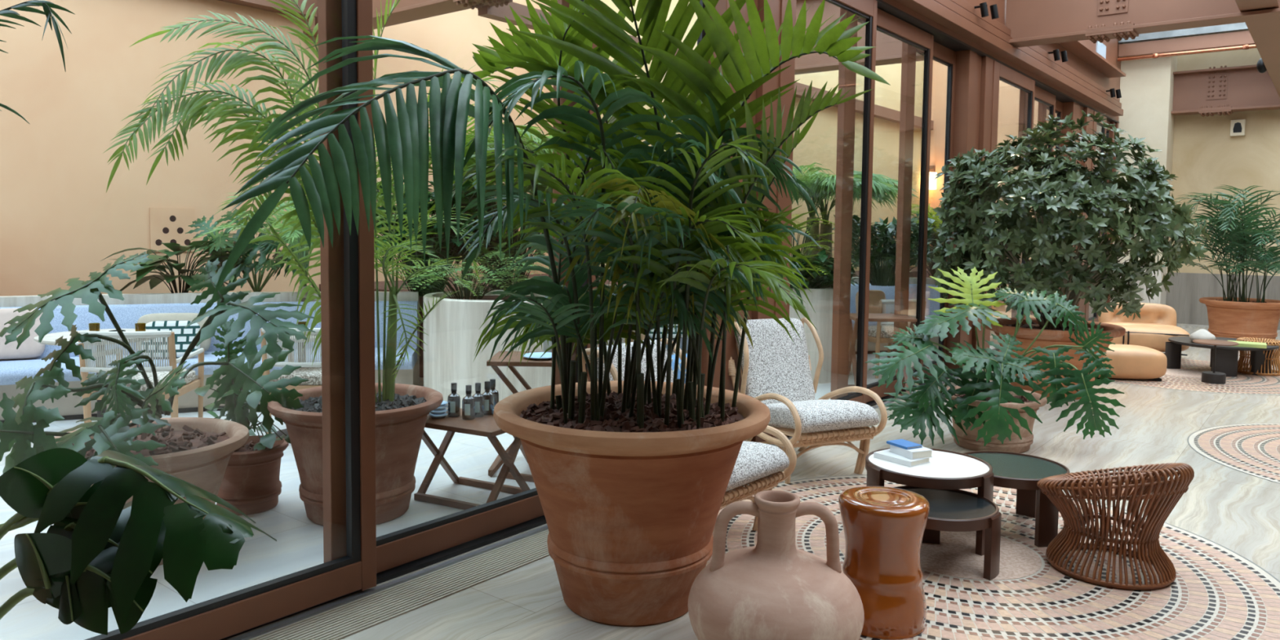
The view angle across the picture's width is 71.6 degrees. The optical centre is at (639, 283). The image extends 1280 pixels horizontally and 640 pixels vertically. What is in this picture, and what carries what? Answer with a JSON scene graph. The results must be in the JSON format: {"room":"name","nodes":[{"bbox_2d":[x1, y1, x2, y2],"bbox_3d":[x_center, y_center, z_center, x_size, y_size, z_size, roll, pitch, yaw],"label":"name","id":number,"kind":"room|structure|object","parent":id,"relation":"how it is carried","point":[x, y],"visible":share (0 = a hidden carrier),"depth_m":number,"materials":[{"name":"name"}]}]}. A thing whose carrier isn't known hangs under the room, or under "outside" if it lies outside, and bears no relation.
{"room":"hotel atrium lounge","nodes":[
{"label":"hotel atrium lounge","id":0,"kind":"room"},
{"bbox_2d":[0,291,419,386],"bbox_3d":[-4.516,0.560,7.104,5.396,0.900,0.602,-1,4,-27],"label":"wall","id":1,"kind":"structure","parent":0,"point":[285,296],"depth_m":7.51,"materials":[{"name":"paint"}]},
{"bbox_2d":[216,435,288,515],"bbox_3d":[-2.082,1.017,4.702,0.410,0.340,0.410,3,5,38],"label":"pot","id":2,"kind":"object","parent":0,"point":[251,482],"depth_m":4.57,"materials":[{"name":"ceramic"}]},
{"bbox_2d":[0,0,553,296],"bbox_3d":[-4.991,-1.761,8.082,0.200,5.400,12.600,3,5,38],"label":"wall","id":3,"kind":"structure","parent":0,"point":[59,219],"depth_m":8.17,"materials":[{"name":"paint"}]},
{"bbox_2d":[149,207,195,252],"bbox_3d":[-4.526,-0.517,8.590,0.008,0.420,0.420,3,5,38],"label":"air vent","id":4,"kind":"object","parent":3,"relation":"in","point":[166,225],"visible":0.87,"depth_m":8.57,"materials":[{"name":"paint"}]},
{"bbox_2d":[218,0,316,18],"bbox_3d":[-6.133,-2.813,6.250,0.180,0.260,8.400,3,5,38],"label":"trim","id":5,"kind":"structure","parent":3,"relation":"attached to","point":[265,5],"depth_m":9.15,"materials":[{"name":"paint"}]},
{"bbox_2d":[302,0,512,36],"bbox_3d":[-1.345,-3.011,7.934,5.580,1.002,0.320,3,5,38],"label":"ceiling beam","id":6,"kind":"structure","parent":0,"point":[406,11],"depth_m":8.54,"materials":[{"name":"paint"}]},
{"bbox_2d":[319,273,626,377],"bbox_3d":[-3.507,0.483,8.898,3.343,0.855,9.464,3,5,38],"label":"floor","id":7,"kind":"structure","parent":0,"point":[380,284],"depth_m":9.21,"materials":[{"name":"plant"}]},
{"bbox_2d":[100,240,242,293],"bbox_3d":[-4.164,-0.121,7.916,1.131,0.537,1.125,3,5,38],"label":"peace lily","id":8,"kind":"object","parent":7,"relation":"on","point":[155,264],"visible":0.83,"depth_m":7.78,"materials":[{"name":"green plant"}]},
{"bbox_2d":[185,208,315,292],"bbox_3d":[-3.421,-0.283,7.915,1.256,0.797,0.631,1,4,-2],"label":"philodendron","id":9,"kind":"object","parent":7,"relation":"on","point":[249,254],"visible":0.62,"depth_m":7.89,"materials":[{"name":"green plant"}]},
{"bbox_2d":[190,191,385,297],"bbox_3d":[-2.923,-0.334,7.714,1.594,0.925,1.644,3,5,38],"label":"palm","id":10,"kind":"object","parent":7,"relation":"on","point":[296,234],"visible":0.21,"depth_m":7.62,"materials":[{"name":"green plant"}]},
{"bbox_2d":[373,175,497,296],"bbox_3d":[-1.988,-0.452,8.171,1.300,1.131,1.331,0,4,-12],"label":"potted plant","id":11,"kind":"object","parent":7,"relation":"on","point":[432,239],"visible":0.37,"depth_m":7.95,"materials":[{"name":"green plant"}]},
{"bbox_2d":[374,103,552,290],"bbox_3d":[-1.624,-0.759,8.512,2.385,1.707,2.143,3,5,38],"label":"palm","id":12,"kind":"object","parent":7,"relation":"on","point":[529,136],"visible":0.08,"depth_m":8.19,"materials":[{"name":"green plant"}]},
{"bbox_2d":[452,175,552,289],"bbox_3d":[-1.252,-0.479,8.549,1.342,1.152,1.320,3,5,38],"label":"bush","id":13,"kind":"object","parent":7,"relation":"on","point":[494,246],"visible":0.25,"depth_m":8.36,"materials":[{"name":"green plant"}]},
{"bbox_2d":[0,323,1279,639],"bbox_3d":[2.242,1.106,7.606,13.000,0.106,20.600,3,5,38],"label":"floor","id":14,"kind":"structure","parent":0,"point":[1237,511],"depth_m":4.08,"materials":[{"name":"stone"}]},
{"bbox_2d":[0,0,75,124],"bbox_3d":[-1.854,0.323,1.645,0.617,2.108,1.551,4,5,45],"label":"potted palm","id":15,"kind":"object","parent":14,"relation":"on","point":[46,5],"visible":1,"depth_m":1.90,"materials":[{"name":"plant"}]},
{"bbox_2d":[33,328,155,421],"bbox_3d":[-3.750,0.717,6.171,0.760,0.720,0.760,3,5,38],"label":"cafe table","id":16,"kind":"object","parent":14,"relation":"on","point":[50,339],"visible":0.1,"depth_m":6.11,"materials":[{"name":"stone"}]},
{"bbox_2d":[0,448,276,635],"bbox_3d":[-1.286,0.847,1.809,1.107,1.056,0.520,0,4,-5],"label":"monstera","id":17,"kind":"object","parent":14,"relation":"on","point":[100,553],"visible":1,"depth_m":1.65,"materials":[{"name":"plant"}]},
{"bbox_2d":[78,330,204,422],"bbox_3d":[-3.311,0.692,5.915,0.654,0.812,0.621,0,4,-8],"label":"dining chair","id":18,"kind":"object","parent":14,"relation":"on","point":[192,384],"visible":0.57,"depth_m":5.66,"materials":[{"name":"brown wood"}]},
{"bbox_2d":[97,368,195,391],"bbox_3d":[-3.317,0.650,5.959,0.520,0.085,0.500,0,4,-8],"label":"seat cushion","id":19,"kind":"object","parent":18,"relation":"on","point":[190,379],"depth_m":5.93,"materials":[{"name":"fabric"}]},
{"bbox_2d":[0,251,315,565],"bbox_3d":[-2.147,0.545,3.986,1.306,1.369,0.996,-1,4,-19],"label":"philodendron","id":20,"kind":"object","parent":14,"relation":"on","point":[197,451],"visible":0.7,"depth_m":3.79,"materials":[{"name":"plant"}]},
{"bbox_2d":[0,301,417,423],"bbox_3d":[-4.326,0.622,6.740,5.319,0.825,1.169,-1,4,-28],"label":"banquette","id":21,"kind":"object","parent":14,"relation":"on","point":[11,371],"visible":0.25,"depth_m":7.17,"materials":[{"name":"fabric"}]},
{"bbox_2d":[0,307,45,359],"bbox_3d":[-4.899,0.395,6.934,0.420,0.398,0.214,-1,4,-27],"label":"cushion","id":22,"kind":"object","parent":21,"relation":"on","point":[28,348],"visible":0.66,"depth_m":6.89,"materials":[{"name":"fabric"}]},
{"bbox_2d":[142,320,200,358],"bbox_3d":[-3.735,0.448,7.071,0.420,0.297,0.154,0,4,-14],"label":"cushion","id":23,"kind":"object","parent":21,"relation":"on","point":[184,336],"visible":0.46,"depth_m":7.05,"materials":[{"name":"fabric"}]},
{"bbox_2d":[137,312,211,351],"bbox_3d":[-3.829,0.414,7.288,0.560,0.338,0.181,0,4,-14],"label":"cushion","id":24,"kind":"object","parent":21,"relation":"on","point":[147,318],"visible":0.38,"depth_m":7.27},
{"bbox_2d":[168,318,309,515],"bbox_3d":[-2.011,0.690,4.602,0.602,1.007,0.692,0,4,-12],"label":"philodendron","id":25,"kind":"object","parent":14,"relation":"on","point":[251,483],"visible":0.79,"depth_m":4.56,"materials":[{"name":"plant"}]},
{"bbox_2d":[260,328,321,433],"bbox_3d":[-2.271,0.685,6.216,0.654,0.812,0.621,0,4,-4],"label":"dining chair","id":26,"kind":"object","parent":14,"relation":"on","point":[313,373],"visible":0.29,"depth_m":5.93,"materials":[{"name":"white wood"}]},
{"bbox_2d":[272,367,321,385],"bbox_3d":[-2.273,0.643,6.260,0.520,0.085,0.500,0,4,-4],"label":"seat cushion","id":27,"kind":"object","parent":26,"relation":"on","point":[313,375],"depth_m":6.02,"materials":[{"name":"fabric"}]},
{"bbox_2d":[102,0,524,525],"bbox_3d":[-1.507,-0.233,4.380,1.358,2.890,1.477,2,4,25],"label":"areca palm","id":28,"kind":"object","parent":14,"relation":"on","point":[402,410],"visible":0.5,"depth_m":4.33,"materials":[{"name":"plant"}]},
{"bbox_2d":[413,408,530,510],"bbox_3d":[-0.923,0.970,4.901,0.560,0.443,0.400,3,4,28],"label":"folding tray table","id":29,"kind":"object","parent":14,"relation":"on","point":[486,425],"visible":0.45,"depth_m":4.82,"materials":[{"name":"brown wood"}]},
{"bbox_2d":[447,382,460,417],"bbox_3d":[-1.040,0.650,4.956,0.071,0.185,0.072,1,4,0],"label":"bottle","id":30,"kind":"object","parent":29,"relation":"on","point":[454,398],"visible":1,"depth_m":4.93,"materials":[{"name":"clear glass"}]},
{"bbox_2d":[462,385,475,419],"bbox_3d":[-0.945,0.655,4.891,0.071,0.185,0.072,1,4,0],"label":"bottle","id":31,"kind":"object","parent":29,"relation":"on","point":[468,401],"visible":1,"depth_m":4.87,"materials":[{"name":"clear glass"}]},
{"bbox_2d":[472,382,484,417],"bbox_3d":[-0.907,0.651,4.963,0.071,0.185,0.072,1,4,0],"label":"bottle","id":32,"kind":"object","parent":29,"relation":"on","point":[479,397],"visible":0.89,"depth_m":4.94,"materials":[{"name":"clear glass"}]},
{"bbox_2d":[481,381,493,415],"bbox_3d":[-0.864,0.648,5.019,0.071,0.185,0.072,1,4,0],"label":"bottle","id":33,"kind":"object","parent":29,"relation":"on","point":[488,396],"visible":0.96,"depth_m":5.00,"materials":[{"name":"clear glass"}]},
{"bbox_2d":[422,289,551,408],"bbox_3d":[-1.200,0.560,7.526,1.240,0.925,1.240,3,5,38],"label":"planter","id":34,"kind":"object","parent":14,"relation":"on","point":[452,326],"visible":0.31,"depth_m":6.96,"materials":[{"name":"ceramic"}]},
{"bbox_2d":[387,251,548,299],"bbox_3d":[-1.433,-0.059,7.606,1.405,0.451,1.525,1,4,7],"label":"fern","id":35,"kind":"object","parent":34,"relation":"on","point":[479,292],"visible":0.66,"depth_m":7.49,"materials":[{"name":"green plant"}]},
{"bbox_2d":[431,135,658,279],"bbox_3d":[-1.036,-0.681,8.761,2.098,1.534,2.147,2,4,19],"label":"palm","id":36,"kind":"object","parent":34,"relation":"on","point":[531,191],"visible":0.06,"depth_m":8.45,"materials":[{"name":"green plant"}]},
{"bbox_2d":[486,351,551,476],"bbox_3d":[-0.616,0.805,5.520,0.600,0.703,0.450,1,4,0],"label":"folding tray table","id":37,"kind":"object","parent":14,"relation":"on","point":[495,362],"visible":0.44,"depth_m":5.32,"materials":[{"name":"brown wood"}]},
{"bbox_2d":[210,0,889,626],"bbox_3d":[-0.211,-0.110,3.191,1.706,2.820,2.158,3,5,38],"label":"palm","id":38,"kind":"object","parent":14,"relation":"on","point":[631,476],"visible":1,"depth_m":3.27,"materials":[{"name":"plant"}]},
{"bbox_2d":[220,373,953,639],"bbox_3d":[1.743,1.050,7.487,0.240,0.020,19.800,3,5,38],"label":"trim","id":39,"kind":"structure","parent":14,"relation":"on","point":[397,571],"depth_m":4.05,"materials":[{"name":"black"}]},
{"bbox_2d":[230,368,982,639],"bbox_3d":[1.880,1.062,7.379,0.030,0.012,19.800,3,5,38],"label":"trim","id":40,"kind":"structure","parent":14,"relation":"on","point":[297,618],"depth_m":3.67,"materials":[{"name":"wood"}]},
{"bbox_2d":[582,337,796,531],"bbox_3d":[0.229,0.785,4.370,0.886,0.921,0.668,4,5,40],"label":"armchair","id":41,"kind":"object","parent":14,"relation":"on","point":[756,462],"visible":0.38,"depth_m":4.23,"materials":[{"name":"fabric"}]},
{"bbox_2d":[586,339,673,382],"bbox_3d":[0.009,0.595,4.549,0.267,0.567,0.552,4,5,40],"label":"cushion","id":42,"kind":"object","parent":41,"relation":"on","point":[613,375],"depth_m":4.51,"materials":[{"name":"fabric"}]},
{"bbox_2d":[725,440,789,491],"bbox_3d":[0.311,0.872,4.305,0.668,0.194,0.570,4,5,40],"label":"seat cushion","id":43,"kind":"object","parent":41,"relation":"on","point":[755,463],"depth_m":4.15,"materials":[{"name":"fabric"}]},
{"bbox_2d":[687,490,864,639],"bbox_3d":[0.458,1.019,3.001,0.589,0.607,0.589,3,5,38],"label":"amphora","id":44,"kind":"object","parent":14,"relation":"on","point":[772,588],"visible":1,"depth_m":2.88,"materials":[{"name":"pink ceramic"}]},
{"bbox_2d":[728,317,887,484],"bbox_3d":[1.011,0.719,5.585,0.668,0.921,0.886,-1,4,-26],"label":"armchair","id":45,"kind":"object","parent":14,"relation":"on","point":[776,371],"visible":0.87,"depth_m":5.62,"materials":[{"name":"fabric"}]},
{"bbox_2d":[734,318,815,404],"bbox_3d":[0.887,0.525,5.838,0.552,0.567,0.267,-1,4,-25],"label":"cushion","id":46,"kind":"object","parent":45,"relation":"on","point":[775,364],"depth_m":5.78,"materials":[{"name":"fabric"}]},
{"bbox_2d":[765,399,879,433],"bbox_3d":[1.057,0.807,5.492,0.570,0.194,0.668,-1,4,-25],"label":"seat cushion","id":47,"kind":"object","parent":45,"relation":"on","point":[819,415],"depth_m":5.26,"materials":[{"name":"fabric"}]},
{"bbox_2d":[789,284,833,383],"bbox_3d":[1.647,0.489,9.170,1.000,0.930,1.000,3,5,38],"label":"planter","id":48,"kind":"object","parent":14,"relation":"on","point":[821,300],"visible":0.19,"depth_m":8.68,"materials":[{"name":"stone"}]},
{"bbox_2d":[791,210,853,274],"bbox_3d":[1.491,-0.319,8.942,1.110,0.850,1.104,3,4,31],"label":"acacia","id":49,"kind":"object","parent":48,"relation":"on","point":[811,250],"visible":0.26,"depth_m":8.95,"materials":[{"name":"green plant"}]},
{"bbox_2d":[790,248,859,288],"bbox_3d":[1.650,-0.116,9.003,1.247,0.523,1.237,3,5,38],"label":"bush","id":50,"kind":"object","parent":48,"relation":"on","point":[828,278],"visible":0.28,"depth_m":8.78,"materials":[{"name":"green plant"}]},
{"bbox_2d":[792,162,897,288],"bbox_3d":[1.862,-0.580,9.351,1.817,1.326,1.612,3,5,38],"label":"palm","id":51,"kind":"object","parent":48,"relation":"on","point":[814,176],"visible":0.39,"depth_m":9.09,"materials":[{"name":"green plant"}]},
{"bbox_2d":[791,175,919,284],"bbox_3d":[2.115,-0.570,9.815,1.969,1.254,1.817,3,5,38],"label":"palm","id":52,"kind":"object","parent":48,"relation":"on","point":[824,228],"visible":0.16,"depth_m":9.66,"materials":[{"name":"green plant"}]},
{"bbox_2d":[848,313,916,398],"bbox_3d":[2.205,0.661,8.212,0.550,0.722,0.500,1,4,0],"label":"folding tray table","id":53,"kind":"object","parent":14,"relation":"on","point":[872,317],"visible":0.5,"depth_m":8.11,"materials":[{"name":"brown wood"}]},
{"bbox_2d":[838,485,929,639],"bbox_3d":[0.930,1.059,3.404,0.338,0.489,0.337,1,4,11],"label":"stool","id":54,"kind":"object","parent":14,"relation":"on","point":[884,527],"visible":0.91,"depth_m":3.27,"materials":[{"name":"orange ceramic"}]},
{"bbox_2d":[848,298,926,378],"bbox_3d":[2.597,0.550,9.316,0.654,0.812,0.621,-1,4,-22],"label":"dining chair","id":55,"kind":"object","parent":14,"relation":"on","point":[882,332],"visible":0.44,"depth_m":9.06,"materials":[{"name":"brown wood"}]},
{"bbox_2d":[867,325,915,337],"bbox_3d":[2.580,0.508,9.357,0.520,0.085,0.500,-1,4,-22],"label":"seat cushion","id":56,"kind":"object","parent":55,"relation":"on","point":[885,331],"depth_m":9.11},
{"bbox_2d":[849,284,940,354],"bbox_3d":[3.063,0.443,11.037,2.437,0.825,0.940,0,4,-8],"label":"banquette","id":57,"kind":"object","parent":14,"relation":"on","point":[931,305],"visible":0.09,"depth_m":11.36,"materials":[{"name":"fabric"}]},
{"bbox_2d":[855,289,885,313],"bbox_3d":[2.836,0.260,10.897,0.360,0.358,0.195,1,4,3],"label":"cushion","id":58,"kind":"object","parent":57,"relation":"on","point":[875,295],"visible":0.37,"depth_m":10.85,"materials":[{"name":"brown fabric"}]},
{"bbox_2d":[865,448,994,555],"bbox_3d":[1.411,1.060,4.345,0.602,0.376,0.592,3,5,38],"label":"coffee table","id":59,"kind":"object","parent":14,"relation":"on","point":[946,469],"visible":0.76,"depth_m":4.18,"materials":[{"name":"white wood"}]},
{"bbox_2d":[873,448,929,466],"bbox_3d":[1.296,0.862,4.394,0.153,0.026,0.220,-2,4,-37],"label":"book","id":60,"kind":"object","parent":59,"relation":"on","point":[886,455],"visible":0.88,"depth_m":4.34,"materials":[{"name":"beige paper"}]},
{"bbox_2d":[889,444,933,459],"bbox_3d":[1.344,0.830,4.397,0.123,0.038,0.170,-1,4,-22],"label":"book","id":61,"kind":"object","parent":60,"relation":"on","point":[922,452],"visible":0.88,"depth_m":4.33,"materials":[{"name":"beige paper"}]},
{"bbox_2d":[894,485,1001,580],"bbox_3d":[1.353,1.128,4.028,0.532,0.278,0.522,3,5,38],"label":"coffee table","id":62,"kind":"object","parent":14,"relation":"on","point":[950,510],"visible":0.55,"depth_m":3.88,"materials":[{"name":"brown wood"}]},
{"bbox_2d":[864,266,1125,453],"bbox_3d":[2.381,0.521,6.192,1.677,1.251,0.759,1,4,-2],"label":"philodendron","id":63,"kind":"object","parent":14,"relation":"on","point":[997,415],"visible":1,"depth_m":6.01,"materials":[{"name":"plant"}]},
{"bbox_2d":[963,450,1070,546],"bbox_3d":[1.877,1.080,4.516,0.553,0.326,0.562,3,5,38],"label":"coffee table","id":64,"kind":"object","parent":14,"relation":"on","point":[1022,473],"visible":0.56,"depth_m":4.39,"materials":[{"name":"brown wood"}]},
{"bbox_2d":[931,110,1209,399],"bbox_3d":[3.863,-0.259,8.090,2.172,2.607,1.896,3,5,38],"label":"potted shrub","id":65,"kind":"object","parent":14,"relation":"on","point":[1056,193],"visible":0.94,"depth_m":7.70,"materials":[{"name":"green plant"}]},
{"bbox_2d":[1036,462,1194,590],"bbox_3d":[2.106,1.017,3.964,0.612,0.530,0.612,2,4,26],"label":"rattan stool","id":66,"kind":"object","parent":14,"relation":"on","point":[1153,485],"visible":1,"depth_m":3.79,"materials":[{"name":"wicker"}]},
{"bbox_2d":[1097,343,1167,381],"bbox_3d":[4.979,0.818,9.340,0.950,0.330,0.600,1,4,10],"label":"footstool","id":67,"kind":"object","parent":14,"relation":"on","point":[1129,362],"visible":0.59,"depth_m":9.05,"materials":[{"name":"beige leather"}]},
{"bbox_2d":[1097,302,1190,355],"bbox_3d":[6.144,0.553,10.902,1.038,0.589,1.049,2,4,23],"label":"lounge chair","id":68,"kind":"object","parent":14,"relation":"on","point":[1157,323],"visible":0.55,"depth_m":10.75,"materials":[{"name":"beige leather"}]},
{"bbox_2d":[1192,339,1239,384],"bbox_3d":[5.854,0.802,9.037,0.400,0.420,0.400,3,5,38],"label":"side table","id":69,"kind":"object","parent":14,"relation":"on","point":[1211,377],"visible":1,"depth_m":8.98,"materials":[{"name":"stone"}]},
{"bbox_2d":[1160,185,1279,341],"bbox_3d":[8.091,-0.215,11.927,2.221,2.145,2.298,-1,4,-20],"label":"potted palm","id":70,"kind":"object","parent":14,"relation":"on","point":[1233,317],"visible":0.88,"depth_m":11.70,"materials":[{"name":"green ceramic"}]},
{"bbox_2d":[1164,336,1279,377],"bbox_3d":[6.402,0.807,9.773,1.031,0.329,1.020,3,5,38],"label":"table","id":71,"kind":"object","parent":14,"relation":"on","point":[1226,357],"visible":0.57,"depth_m":9.52,"materials":[{"name":"wood"}]},
{"bbox_2d":[1235,337,1279,375],"bbox_3d":[6.770,0.797,9.689,0.440,0.370,0.442,1,4,10],"label":"rattan stool","id":72,"kind":"object","parent":14,"relation":"on","point":[1275,361],"visible":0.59,"depth_m":9.61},
{"bbox_2d":[702,0,781,442],"bbox_3d":[0.658,-0.559,5.922,0.245,3.400,0.654,3,5,38],"label":"door frame","id":73,"kind":"structure","parent":0,"point":[722,6],"depth_m":5.86,"materials":[{"name":"wood"}]},
{"bbox_2d":[598,0,924,271],"bbox_3d":[2.167,-2.111,15.097,2.700,5.400,7.500,3,5,38],"label":"wall","id":74,"kind":"structure","parent":0,"point":[819,145],"depth_m":14.79,"materials":[{"name":"paint"}]},
{"bbox_2d":[478,1,933,129],"bbox_3d":[2.060,-2.794,12.591,0.130,0.170,11.300,3,5,38],"label":"trim","id":75,"kind":"structure","parent":74,"relation":"attached to","point":[495,13],"depth_m":9.83,"materials":[{"name":"paint"}]},
{"bbox_2d":[795,0,924,75],"bbox_3d":[2.678,-3.179,10.995,3.080,0.950,0.320,3,5,38],"label":"ceiling beam","id":76,"kind":"structure","parent":0,"point":[888,48],"depth_m":11.16,"materials":[{"name":"paint"}]},
{"bbox_2d":[946,49,994,371],"bbox_3d":[3.504,-0.748,9.509,0.245,3.400,0.700,3,5,38],"label":"pillar","id":77,"kind":"structure","parent":0,"point":[974,73],"depth_m":9.29,"materials":[{"name":"brown metal"}]},
{"bbox_2d":[927,60,1057,312],"bbox_3d":[5.639,-2.204,17.256,6.060,5.400,0.200,3,5,38],"label":"wall","id":78,"kind":"structure","parent":0,"point":[1009,95],"depth_m":16.94,"materials":[{"name":"paint"}]},
{"bbox_2d":[881,0,1120,121],"bbox_3d":[1.816,-2.970,7.218,0.265,1.320,19.800,3,5,38],"label":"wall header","id":79,"kind":"structure","parent":0,"point":[1073,61],"depth_m":11.67,"materials":[{"name":"wood"}]},
{"bbox_2d":[84,0,376,639],"bbox_3d":[-1.616,-0.388,2.890,0.060,3.340,1.710,3,5,38],"label":"door","id":80,"kind":"structure","parent":79,"relation":"in","point":[218,618],"depth_m":3.50,"materials":[{"name":"wood"}]},
{"bbox_2d":[317,0,598,573],"bbox_3d":[-0.749,-0.460,4.129,0.060,3.330,1.612,3,5,38],"label":"door","id":81,"kind":"structure","parent":79,"relation":"in","point":[406,545],"depth_m":3.58,"materials":[{"name":"wood"}]},
{"bbox_2d":[551,0,706,384],"bbox_3d":[-0.004,-0.518,5.212,0.060,3.330,1.402,3,5,38],"label":"door","id":82,"kind":"structure","parent":79,"relation":"in","point":[557,379],"depth_m":4.70,"materials":[{"name":"wood"}]},
{"bbox_2d":[771,0,877,439],"bbox_3d":[1.400,-0.588,6.692,0.060,3.340,1.544,3,5,38],"label":"door","id":83,"kind":"structure","parent":79,"relation":"in","point":[867,9],"depth_m":7.17,"materials":[{"name":"wood"}]},
{"bbox_2d":[830,7,933,402],"bbox_3d":[2.164,-0.653,7.800,0.060,3.330,1.872,3,5,38],"label":"door","id":84,"kind":"structure","parent":79,"relation":"in","point":[887,24],"depth_m":7.18,"materials":[{"name":"wood"}]},
{"bbox_2d":[893,41,955,378],"bbox_3d":[2.827,-0.706,8.781,0.060,3.330,1.283,3,5,38],"label":"door","id":85,"kind":"structure","parent":79,"relation":"in","point":[943,55],"depth_m":8.33,"materials":[{"name":"wood"}]},
{"bbox_2d":[875,0,1119,123],"bbox_3d":[1.802,-2.307,7.264,0.290,0.020,19.800,3,5,38],"label":"trim","id":86,"kind":"structure","parent":79,"relation":"attached to","point":[940,37],"depth_m":8.75,"materials":[{"name":"black"}]},
{"bbox_2d":[894,0,1123,116],"bbox_3d":[1.852,-2.405,6.996,0.130,0.100,19.450,3,5,38],"label":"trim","id":87,"kind":"structure","parent":79,"relation":"attached to","point":[931,10],"depth_m":9.46,"materials":[{"name":"wood"}]},
{"bbox_2d":[984,60,1035,356],"bbox_3d":[4.292,-0.780,10.339,0.060,3.340,1.620,3,5,38],"label":"door","id":88,"kind":"structure","parent":79,"relation":"in","point":[1002,73],"depth_m":9.92,"materials":[{"name":"wood"}]},
{"bbox_2d":[933,0,1121,108],"bbox_3d":[1.841,-2.521,6.998,0.100,0.080,19.450,3,5,38],"label":"trim","id":89,"kind":"structure","parent":79,"relation":"attached to","point":[948,4],"depth_m":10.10,"materials":[{"name":"wood"}]},
{"bbox_2d":[1011,85,1056,317],"bbox_3d":[5.122,-0.849,11.529,0.060,3.330,1.480,3,5,38],"label":"door","id":90,"kind":"structure","parent":79,"relation":"in","point":[1041,95],"depth_m":11.03,"materials":[{"name":"wood"}]},
{"bbox_2d":[1030,99,1062,315],"bbox_3d":[5.663,-0.894,12.356,0.060,3.330,1.050,3,5,38],"label":"door","id":91,"kind":"structure","parent":79,"relation":"in","point":[1042,108],"depth_m":12.03,"materials":[{"name":"wood"}]},
{"bbox_2d":[1057,40,1125,78],"bbox_3d":[6.042,-3.196,12.158,0.250,0.040,5.000,3,5,38],"label":"trim","id":92,"kind":"structure","parent":79,"relation":"attached to","point":[1080,49],"depth_m":12.63,"materials":[{"name":"wood"}]},
{"bbox_2d":[1084,111,1106,322],"bbox_3d":[7.123,-0.968,13.908,0.060,3.340,0.900,3,5,38],"label":"door","id":93,"kind":"structure","parent":79,"relation":"in","point":[1095,123],"depth_m":13.79,"materials":[{"name":"wood"}]},
{"bbox_2d":[1118,22,1248,44],"bbox_3d":[10.515,-3.956,12.562,6.650,0.310,0.150,3,5,38],"label":"skylight","id":94,"kind":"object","parent":79,"relation":"attached to","point":[1237,27],"depth_m":13.98,"materials":[{"name":"glass"}]},
{"bbox_2d":[1118,30,1254,57],"bbox_3d":[10.534,-3.683,12.606,6.650,0.200,0.120,3,5,38],"label":"trim","id":95,"kind":"structure","parent":79,"relation":"attached to","point":[1242,37],"depth_m":14.03,"materials":[{"name":"paint"}]},
{"bbox_2d":[1058,102,1093,317],"bbox_3d":[6.410,-0.940,13.172,0.245,3.400,1.140,3,5,38],"label":"pillar","id":96,"kind":"structure","parent":0,"point":[1068,107],"depth_m":13.02,"materials":[{"name":"brown metal"}]},
{"bbox_2d":[1005,0,1279,47],"bbox_3d":[6.672,-2.927,7.776,6.650,1.002,0.320,3,5,38],"label":"ceiling beam","id":97,"kind":"structure","parent":0,"point":[1030,23],"depth_m":9.16,"materials":[{"name":"paint"}]},
{"bbox_2d":[1113,37,1178,263],"bbox_3d":[8.575,-2.833,15.022,0.770,5.000,0.800,3,5,38],"label":"wall","id":98,"kind":"structure","parent":0,"point":[1147,87],"depth_m":14.67,"materials":[{"name":"beige paint"}]},
{"bbox_2d":[1111,263,1167,304],"bbox_3d":[8.541,0.162,15.200,0.780,1.000,0.810,3,5,38],"label":"baseboard","id":99,"kind":"structure","parent":98,"relation":"attached to","point":[1162,299],"depth_m":14.77,"materials":[{"name":"stone"}]},
{"bbox_2d":[1167,30,1279,275],"bbox_3d":[11.433,-2.619,13.245,5.930,5.140,0.250,3,5,38],"label":"wall","id":100,"kind":"structure","parent":0,"point":[1206,157],"depth_m":14.57,"materials":[{"name":"beige paint"}]},
{"bbox_2d":[1165,271,1279,329],"bbox_3d":[11.389,0.375,13.418,5.930,0.860,0.280,3,5,38],"label":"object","id":101,"kind":"structure","parent":100,"relation":"attached to","point":[1186,291],"depth_m":14.84,"materials":[{"name":"grey stone"}]},
{"bbox_2d":[1230,119,1245,136],"bbox_3d":[9.708,-2.526,14.400,0.200,0.260,0.072,3,5,38],"label":"wall speaker","id":102,"kind":"object","parent":100,"relation":"attached to","point":[1237,127],"visible":1,"depth_m":14.37,"materials":[{"name":"beige paint"}]},
{"bbox_2d":[1171,64,1279,116],"bbox_3d":[11.205,-3.010,12.926,5.930,0.777,0.320,3,5,38],"label":"ceiling beam","id":103,"kind":"structure","parent":0,"point":[1220,91],"depth_m":14.29,"materials":[{"name":"paint"}]},
{"bbox_2d":[1235,0,1279,97],"bbox_3d":[3.875,-2.916,5.843,0.300,0.950,20.200,3,5,38],"label":"ceiling beam","id":104,"kind":"structure","parent":0,"point":[1265,34],"depth_m":9.40,"materials":[{"name":"paint"}]},
{"bbox_2d":[1117,44,1257,61],"bbox_3d":[10.409,-3.519,12.534,6.540,0.060,0.100,3,5,38],"label":"copper pipe","id":105,"kind":"object","parent":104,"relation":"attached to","point":[1252,46],"visible":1,"depth_m":13.92,"materials":[{"name":"brown"}]},
{"bbox_3d":[2.971,0.033,11.724,2.263,0.155,2.351,3,5,38],"label":"floor","id":106,"kind":"structure","parent":0,"visible":0},
{"bbox_2d":[831,212,939,286],"bbox_3d":[2.868,-0.415,10.497,1.303,0.885,1.299,1,4,13],"label":"bush","id":107,"kind":"object","parent":106,"relation":"on","point":[885,250],"visible":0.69,"depth_m":10.26,"materials":[{"name":"green plant"}]},
{"bbox_2d":[895,203,942,283],"bbox_3d":[3.689,-0.517,11.034,1.172,1.035,1.140,4,5,44],"label":"palm","id":108,"kind":"object","parent":106,"relation":"on","point":[913,211],"visible":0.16,"depth_m":10.88,"materials":[{"name":"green plant"}]},
{"bbox_2d":[910,210,995,276],"bbox_3d":[3.998,-0.487,11.440,1.365,0.938,1.448,1,4,9],"label":"bush","id":109,"kind":"object","parent":106,"relation":"on","point":[934,244],"visible":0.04,"depth_m":11.44,"materials":[{"name":"green plant"}]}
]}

